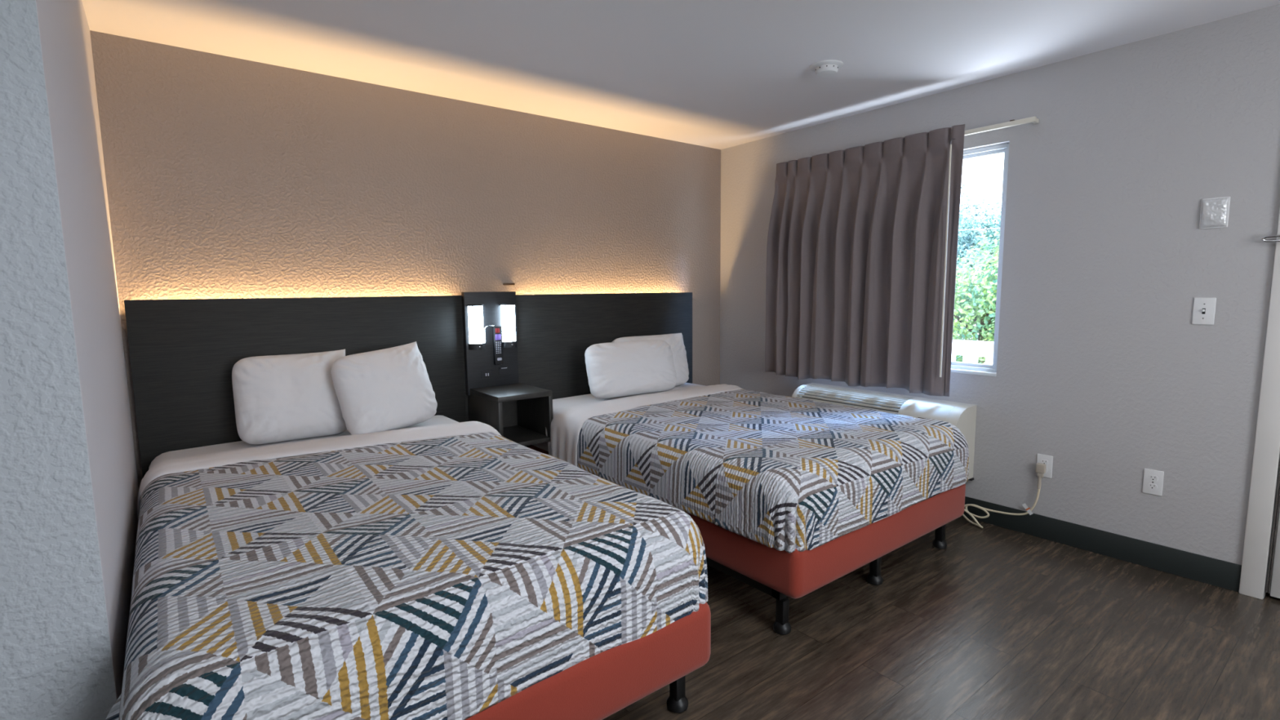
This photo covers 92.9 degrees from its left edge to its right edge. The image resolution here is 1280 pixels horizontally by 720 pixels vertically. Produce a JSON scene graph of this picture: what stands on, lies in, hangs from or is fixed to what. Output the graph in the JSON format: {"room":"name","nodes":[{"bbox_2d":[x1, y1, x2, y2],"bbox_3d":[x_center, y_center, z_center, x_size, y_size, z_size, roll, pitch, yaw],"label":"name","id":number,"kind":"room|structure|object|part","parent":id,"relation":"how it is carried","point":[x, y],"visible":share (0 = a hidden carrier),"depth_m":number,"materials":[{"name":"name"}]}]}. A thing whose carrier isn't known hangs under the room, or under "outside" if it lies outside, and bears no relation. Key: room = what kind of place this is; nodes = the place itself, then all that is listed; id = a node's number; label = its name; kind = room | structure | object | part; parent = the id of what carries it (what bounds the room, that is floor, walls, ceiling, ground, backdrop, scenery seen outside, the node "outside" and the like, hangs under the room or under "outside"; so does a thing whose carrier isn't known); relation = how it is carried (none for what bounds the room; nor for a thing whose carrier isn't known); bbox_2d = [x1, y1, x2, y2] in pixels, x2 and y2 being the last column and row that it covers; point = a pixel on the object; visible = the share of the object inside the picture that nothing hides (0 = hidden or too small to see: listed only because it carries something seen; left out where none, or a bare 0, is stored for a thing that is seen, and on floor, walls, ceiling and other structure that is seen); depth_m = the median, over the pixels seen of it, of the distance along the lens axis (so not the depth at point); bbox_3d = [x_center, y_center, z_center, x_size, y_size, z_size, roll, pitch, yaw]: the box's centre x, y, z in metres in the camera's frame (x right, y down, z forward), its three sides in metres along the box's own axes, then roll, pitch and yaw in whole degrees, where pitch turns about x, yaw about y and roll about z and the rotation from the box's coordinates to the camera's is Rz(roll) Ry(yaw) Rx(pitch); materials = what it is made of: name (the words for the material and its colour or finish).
{"room":"hotel room","nodes":[
{"label":"hotel room","id":0,"kind":"room"},
{"bbox_2d":[0,0,116,719],"bbox_3d":[-1.718,0.030,0.851,1.386,2.353,0.150,-6,8,-38],"label":"wall partition","id":1,"kind":"structure","parent":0,"point":[56,664],"depth_m":1.19,"materials":[{"name":"grey paint"}]},
{"bbox_2d":[35,0,138,699],"bbox_3d":[-1.774,-0.091,1.918,0.150,2.353,1.906,-6,8,-38],"label":"wall","id":2,"kind":"structure","parent":0,"point":[64,34],"depth_m":1.59,"materials":[{"name":"grey paint"}]},
{"bbox_2d":[89,30,720,488],"bbox_3d":[-0.835,-0.310,3.757,3.613,2.353,0.150,-6,8,-38],"label":"wall","id":3,"kind":"structure","parent":0,"point":[227,177],"depth_m":3.16,"materials":[{"name":"beige paint"}]},
{"bbox_2d":[124,292,692,477],"bbox_3d":[-0.898,0.101,3.616,3.240,0.968,0.060,-6,8,-38],"label":"headboard","id":4,"kind":"object","parent":3,"relation":"attached to","point":[184,353],"visible":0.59,"depth_m":3.04,"materials":[{"name":"laminate"}]},
{"bbox_2d":[466,303,494,350],"bbox_3d":[-0.894,-0.189,3.467,0.158,0.257,0.051,-6,8,-38],"label":"wall sconce","id":5,"kind":"object","parent":4,"relation":"attached to","point":[475,313],"depth_m":3.43,"materials":[{"name":"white glass"}]},
{"bbox_3d":[-0.937,-0.196,3.423,0.005,0.212,0.005,-2,7,-15],"label":"vertical rod","id":6,"kind":"part","parent":5,"relation":"part of","materials":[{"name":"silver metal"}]},
{"bbox_3d":[-0.876,-0.134,3.504,0.092,0.134,0.010,-6,8,-39],"label":"coiled cord","id":7,"kind":"part","parent":5,"relation":"part of","materials":[{"name":"silver metal"}]},
{"bbox_2d":[461,291,518,395],"bbox_3d":[-0.866,-0.102,3.550,0.318,0.587,0.048,-6,8,-38],"label":"panel","id":8,"kind":"object","parent":4,"relation":"attached to","point":[481,371],"visible":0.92,"depth_m":3.52,"materials":[{"name":"black laminate"}]},
{"bbox_3d":[-0.886,0.082,3.535,0.075,0.045,0.003,-6,8,-38],"label":"socket plate","id":9,"kind":"part","parent":8,"relation":"part of","materials":[{"name":"black plastic"}]},
{"bbox_2d":[493,325,502,364],"bbox_3d":[-0.827,-0.084,3.550,0.052,0.226,0.022,-6,8,-38],"label":"telephone","id":10,"kind":"object","parent":4,"relation":"attached to","point":[497,331],"visible":1,"depth_m":3.54,"materials":[{"name":"black plastic"}]},
{"bbox_2d":[499,303,516,347],"bbox_3d":[-0.762,-0.202,3.570,0.094,0.257,0.051,-6,8,-38],"label":"wall sconce","id":11,"kind":"object","parent":4,"relation":"attached to","point":[508,310],"visible":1,"depth_m":3.56,"materials":[{"name":"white glass"}]},
{"bbox_3d":[-0.779,-0.212,3.545,0.005,0.212,0.005,3,7,29],"label":"vertical rod","id":12,"kind":"part","parent":11,"relation":"part of","materials":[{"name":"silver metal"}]},
{"bbox_2d":[467,382,552,445],"bbox_3d":[-0.740,0.308,3.462,0.324,0.285,0.409,-6,8,-38],"label":"nightstand","id":13,"kind":"object","parent":4,"relation":"attached to","point":[521,413],"visible":0.69,"depth_m":3.43,"materials":[{"name":"grey laminate"}]},
{"bbox_3d":[-0.859,0.322,3.370,0.022,0.232,0.409,-6,8,-38],"label":"panel","id":14,"kind":"part","parent":13,"relation":"part of","materials":[{"name":"grey laminate"}]},
{"bbox_3d":[-0.861,0.299,3.617,0.279,0.222,0.013,-6,8,-38],"label":"panel","id":15,"kind":"part","parent":13,"relation":"part of","materials":[{"name":"grey laminate"}]},
{"bbox_3d":[-0.621,0.298,3.555,0.022,0.232,0.409,-6,8,-38],"label":"panel","id":16,"kind":"part","parent":13,"relation":"part of","materials":[{"name":"grey laminate"}]},
{"bbox_2d":[502,283,517,290],"bbox_3d":[-0.775,-0.437,3.656,0.073,0.051,0.060,-6,8,-38],"label":"wall hook","id":17,"kind":"object","parent":3,"relation":"attached to","point":[503,283],"visible":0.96,"depth_m":3.67,"materials":[{"name":"brown metal"}]},
{"bbox_2d":[81,0,1279,149],"bbox_3d":[0.314,-1.254,1.017,5.290,0.120,5.700,-6,8,-38],"label":"ceiling","id":18,"kind":"structure","parent":0,"point":[719,74],"depth_m":2.65,"materials":[{"name":"white paint"}]},
{"bbox_2d":[808,59,843,76],"bbox_3d":[0.897,-1.398,2.937,0.156,0.042,0.156,-6,8,-38],"label":"smoke detector","id":19,"kind":"object","parent":18,"relation":"attached to","point":[827,68],"visible":1,"depth_m":2.90,"materials":[{"name":"white plastic"}]},
{"bbox_2d":[602,515,1279,719],"bbox_3d":[0.340,1.193,1.296,5.290,0.100,5.700,-6,8,-38],"label":"floor","id":20,"kind":"structure","parent":0,"point":[997,623],"depth_m":2.20,"materials":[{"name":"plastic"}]},
{"bbox_2d":[148,415,711,719],"bbox_3d":[-0.944,0.739,2.238,1.343,0.615,2.123,-6,8,-38],"label":"bed","id":21,"kind":"object","parent":20,"relation":"on","point":[598,686],"visible":0.1,"depth_m":1.62,"materials":[{"name":"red fabric"}]},
{"bbox_2d":[231,349,346,444],"bbox_3d":[-1.599,0.168,2.824,0.474,0.400,0.242,-6,8,-38],"label":"pillow","id":22,"kind":"object","parent":21,"relation":"on","point":[277,398],"visible":0.8,"depth_m":2.73,"materials":[{"name":"white fabric"}]},
{"bbox_3d":[-0.952,0.559,2.228,1.340,0.255,2.098,-6,8,-38],"label":"mattress","id":23,"kind":"part","parent":21,"relation":"part of","materials":[{"name":"white fabric"}]},
{"bbox_2d":[137,421,501,520],"bbox_3d":[-1.318,0.491,2.692,1.443,0.307,0.314,-5,8,-32],"label":"sheet","id":24,"kind":"object","parent":21,"relation":"on","point":[347,442],"visible":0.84,"depth_m":2.56,"materials":[{"name":"white fabric"}]},
{"bbox_2d":[330,341,437,435],"bbox_3d":[-1.224,0.140,2.949,0.258,0.424,0.471,4,8,37],"label":"pillow","id":25,"kind":"object","parent":21,"relation":"on","point":[389,388],"visible":0.91,"depth_m":2.85,"materials":[{"name":"white fabric"}]},
{"bbox_2d":[105,432,707,719],"bbox_3d":[-0.811,0.575,2.036,1.478,0.291,1.732,-6,8,-38],"label":"quilt","id":26,"kind":"object","parent":21,"relation":"on","point":[446,578],"visible":0.99,"depth_m":1.50,"materials":[{"name":"multicoloured fabric"}]},
{"bbox_3d":[0.116,1.013,1.880,0.068,0.129,0.068,-6,8,-38],"label":"leg","id":27,"kind":"part","parent":21,"relation":"part of","materials":[{"name":"black metal"}]},
{"bbox_2d":[528,382,965,635],"bbox_3d":[0.454,0.595,3.369,1.390,0.615,2.053,-6,8,-38],"label":"bed","id":28,"kind":"object","parent":20,"relation":"on","point":[780,575],"visible":0.23,"depth_m":2.41,"materials":[{"name":"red fabric"}]},
{"bbox_3d":[0.449,0.416,3.352,1.390,0.255,2.043,-6,8,-38],"label":"mattress","id":29,"kind":"part","parent":28,"relation":"part of","materials":[{"name":"white fabric"}]},
{"bbox_2d":[584,339,676,398],"bbox_3d":[-0.043,0.053,3.856,0.644,0.341,0.234,-5,8,-35],"label":"pillow","id":30,"kind":"object","parent":28,"relation":"on","point":[626,368],"visible":0.99,"depth_m":3.75,"materials":[{"name":"white fabric"}]},
{"bbox_2d":[545,383,743,466],"bbox_3d":[0.131,0.359,3.754,1.457,0.299,0.368,-6,8,-38],"label":"sheet","id":31,"kind":"object","parent":28,"relation":"on","point":[566,423],"visible":0.84,"depth_m":3.38,"materials":[{"name":"white fabric"}]},
{"bbox_2d":[612,333,688,386],"bbox_3d":[0.079,0.015,4.170,0.615,0.365,0.207,-5,8,-34],"label":"pillow","id":32,"kind":"object","parent":28,"relation":"on","point":[675,340],"visible":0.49,"depth_m":4.22,"materials":[{"name":"white fabric"}]},
{"bbox_3d":[0.433,0.753,3.395,1.261,0.033,1.893,-6,8,-38],"label":"frame rail","id":33,"kind":"part","parent":28,"relation":"part of","materials":[{"name":"black metal"}]},
{"bbox_2d":[577,389,968,553],"bbox_3d":[0.619,0.432,3.134,1.435,0.285,1.533,-6,8,-38],"label":"quilt","id":34,"kind":"object","parent":28,"relation":"on","point":[787,473],"visible":0.98,"depth_m":2.61,"materials":[{"name":"multicoloured fabric"}]},
{"bbox_3d":[0.537,0.961,2.296,0.068,0.129,0.068,-6,8,-38],"label":"leg","id":35,"kind":"part","parent":28,"relation":"part of","materials":[{"name":"black metal"}]},
{"bbox_3d":[1.031,0.914,2.667,0.068,0.129,0.068,-6,8,-38],"label":"leg","id":36,"kind":"part","parent":28,"relation":"part of","materials":[{"name":"black metal"}]},
{"bbox_3d":[1.491,0.868,3.025,0.068,0.129,0.068,-6,8,-38],"label":"leg","id":37,"kind":"part","parent":28,"relation":"part of","materials":[{"name":"black metal"}]},
{"bbox_2d":[791,382,1046,528],"bbox_3d":[1.528,0.544,3.581,0.241,0.644,1.434,-6,8,-38],"label":"air conditioner","id":38,"kind":"object","parent":20,"relation":"on","point":[962,415],"visible":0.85,"depth_m":3.44,"materials":[{"name":"beige plastic"}]},
{"bbox_3d":[1.599,0.321,3.365,0.123,0.144,0.220,-6,8,-38],"label":"control lid","id":39,"kind":"part","parent":38,"relation":"part of","materials":[{"name":"beige plastic"}]},
{"bbox_3d":[1.821,0.733,3.283,0.559,0.329,0.083,6,9,44],"label":"power cord","id":40,"kind":"part","parent":38,"relation":"part of","materials":[{"name":"white plastic"}]},
{"bbox_2d":[720,4,1279,597],"bbox_3d":[2.292,-0.231,2.779,0.100,2.353,5.550,-6,8,-38],"label":"wall","id":41,"kind":"structure","parent":0,"point":[1104,371],"depth_m":2.81,"materials":[{"name":"grey paint"}]},
{"bbox_2d":[951,142,1009,376],"bbox_3d":[1.519,-0.574,3.722,0.099,1.215,1.325,-6,8,-38],"label":"window","id":42,"kind":"structure","parent":41,"relation":"in","point":[989,370],"depth_m":3.25,"materials":[{"name":"white plastic"}]},
{"bbox_3d":[1.502,0.024,3.771,0.039,0.018,1.325,-6,8,-38],"label":"sill","id":43,"kind":"part","parent":42,"relation":"part of","materials":[{"name":"white paint"}]},
{"bbox_2d":[964,115,1039,135],"bbox_3d":[1.461,-1.241,3.583,0.066,0.028,1.560,-6,8,-38],"label":"curtain rod","id":44,"kind":"object","parent":41,"relation":"attached to","point":[1034,120],"visible":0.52,"depth_m":3.06,"materials":[{"name":"white metal"}]},
{"bbox_2d":[764,124,964,396],"bbox_3d":[1.294,-0.566,3.742,0.110,1.451,1.256,-6,8,-38],"label":"curtain","id":45,"kind":"object","parent":44,"relation":"hanging from","point":[855,247],"visible":1,"depth_m":3.65,"materials":[{"name":"brown fabric"}]},
{"bbox_2d":[939,138,955,377],"bbox_3d":[1.651,-0.541,3.273,0.015,1.269,0.077,5,9,41],"label":"wand","id":46,"kind":"object","parent":44,"relation":"hanging from","point":[950,147],"visible":1,"depth_m":3.25,"materials":[{"name":"white plastic"}]},
{"bbox_2d":[1035,453,1053,478],"bbox_3d":[2.055,0.538,3.093,0.009,0.114,0.070,-6,8,-38],"label":"wall outlet","id":47,"kind":"object","parent":41,"relation":"attached to","point":[1043,459],"visible":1,"depth_m":3.08,"materials":[{"name":"white plastic"}]},
{"bbox_2d":[1040,459,1048,465],"bbox_3d":[2.052,0.519,3.089,0.002,0.025,0.034,-6,8,-38],"label":"receptacle","id":48,"kind":"object","parent":47,"relation":"attached to","point":[1043,461],"depth_m":3.09,"materials":[{"name":"white plastic"}]},
{"bbox_2d":[961,496,1241,591],"bbox_3d":[1.579,0.791,3.739,0.008,0.119,3.038,-6,8,-38],"label":"baseboard","id":49,"kind":"structure","parent":41,"relation":"attached to","point":[1204,569],"depth_m":2.88,"materials":[{"name":"black plastic"}]},
{"bbox_2d":[1142,468,1164,496],"bbox_3d":[2.320,0.553,2.753,0.009,0.114,0.070,-6,8,-38],"label":"wall outlet","id":50,"kind":"object","parent":41,"relation":"attached to","point":[1153,482],"visible":1,"depth_m":2.75,"materials":[{"name":"white plastic"}]},
{"bbox_2d":[1147,483,1157,489],"bbox_3d":[2.318,0.572,2.754,0.002,0.025,0.034,-6,8,-38],"label":"receptacle","id":51,"kind":"object","parent":50,"relation":"attached to","point":[1150,486],"depth_m":2.75,"materials":[{"name":"white plastic"}]},
{"bbox_2d":[1148,475,1158,481],"bbox_3d":[2.318,0.534,2.749,0.002,0.025,0.034,-6,8,-38],"label":"receptacle","id":52,"kind":"object","parent":50,"relation":"attached to","point":[1151,477],"depth_m":2.75,"materials":[{"name":"white plastic"}]},
{"bbox_2d":[1191,297,1216,324],"bbox_3d":[2.381,-0.206,2.571,0.019,0.114,0.070,-6,8,-38],"label":"light switch","id":53,"kind":"object","parent":41,"relation":"attached to","point":[1204,308],"visible":1,"depth_m":2.57,"materials":[{"name":"white plastic"}]},
{"bbox_2d":[1199,196,1230,229],"bbox_3d":[2.377,-0.609,2.521,0.022,0.124,0.088,-6,8,-38],"label":"blank wall plate","id":54,"kind":"object","parent":41,"relation":"attached to","point":[1215,211],"visible":1,"depth_m":2.52,"materials":[{"name":"white plastic"}]},
{"bbox_2d":[1239,208,1279,599],"bbox_3d":[2.826,-0.034,2.020,0.018,2.122,1.054,-6,8,-38],"label":"trim","id":55,"kind":"structure","parent":41,"relation":"attached to","point":[1267,441],"depth_m":2.45,"materials":[{"name":"white paint"}]},
{"bbox_2d":[1262,235,1279,241],"bbox_3d":[2.488,-0.472,2.360,0.110,0.062,0.020,5,9,42],"label":"guard","id":56,"kind":"object","parent":41,"relation":"attached to","point":[1264,239],"visible":1,"depth_m":2.38,"materials":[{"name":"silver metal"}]},
{"bbox_2d":[1265,464,1279,598],"bbox_3d":[2.852,-0.001,2.044,0.154,2.050,0.910,-6,8,-38],"label":"door","id":57,"kind":"structure","parent":41,"relation":"in","point":[1273,584],"depth_m":2.47,"materials":[{"name":"white paint"}]},
{"label":"outside","id":58,"kind":"structure","parent":0,"visible":0},
{"bbox_3d":[13.846,1.729,21.832,38.700,0.100,70.000,-6,8,-38],"label":"ground","id":59,"kind":"structure","parent":58,"visible":0},
{"bbox_2d":[952,225,999,364],"bbox_3d":[5.797,0.350,9.933,3.658,5.524,3.402,0,7,1],"label":"tree","id":60,"kind":"object","parent":59,"relation":"on","point":[980,308],"visible":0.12,"depth_m":9.54,"materials":[{"name":"green plant"}]},
{"bbox_2d":[953,184,1001,359],"bbox_3d":[6.651,-0.623,13.803,4.177,6.559,4.621,-1,7,-4],"label":"tree","id":61,"kind":"object","parent":59,"relation":"on","point":[966,238],"visible":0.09,"depth_m":12.45,"materials":[{"name":"green plant"}]},
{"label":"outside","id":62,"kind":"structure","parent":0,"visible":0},
{"bbox_2d":[960,196,1001,200],"bbox_3d":[4.240,-2.775,8.038,0.012,1.429,17.002,-6,8,-38],"label":"power cable","id":63,"kind":"object","parent":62,"point":[996,197],"visible":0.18,"depth_m":7.89,"materials":[{"name":"rubber"}]},
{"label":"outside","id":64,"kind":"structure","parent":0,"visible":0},
{"bbox_2d":[958,227,999,231],"bbox_3d":[4.245,-2.319,8.090,0.012,1.246,17.002,-6,8,-38],"label":"power cable","id":65,"kind":"object","parent":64,"point":[992,228],"visible":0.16,"depth_m":7.94,"materials":[{"name":"rubber"}]},
{"bbox_3d":[2.293,0.972,4.026,1.160,0.120,8.500,-6,8,-38],"label":"deck","id":66,"kind":"object","parent":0,"visible":0},
{"bbox_2d":[951,339,993,364],"bbox_3d":[2.580,0.330,4.375,0.120,0.909,7.800,-6,8,-38],"label":"balcony railing","id":67,"kind":"object","parent":66,"relation":"on","point":[971,350],"visible":0.02,"depth_m":4.46,"materials":[{"name":"white metal"}]},
{"bbox_3d":[2.575,-0.107,4.325,0.120,0.029,7.800,-6,8,-38],"label":"rail","id":68,"kind":"part","parent":67,"relation":"part of","materials":[{"name":"white metal"}]}
]}

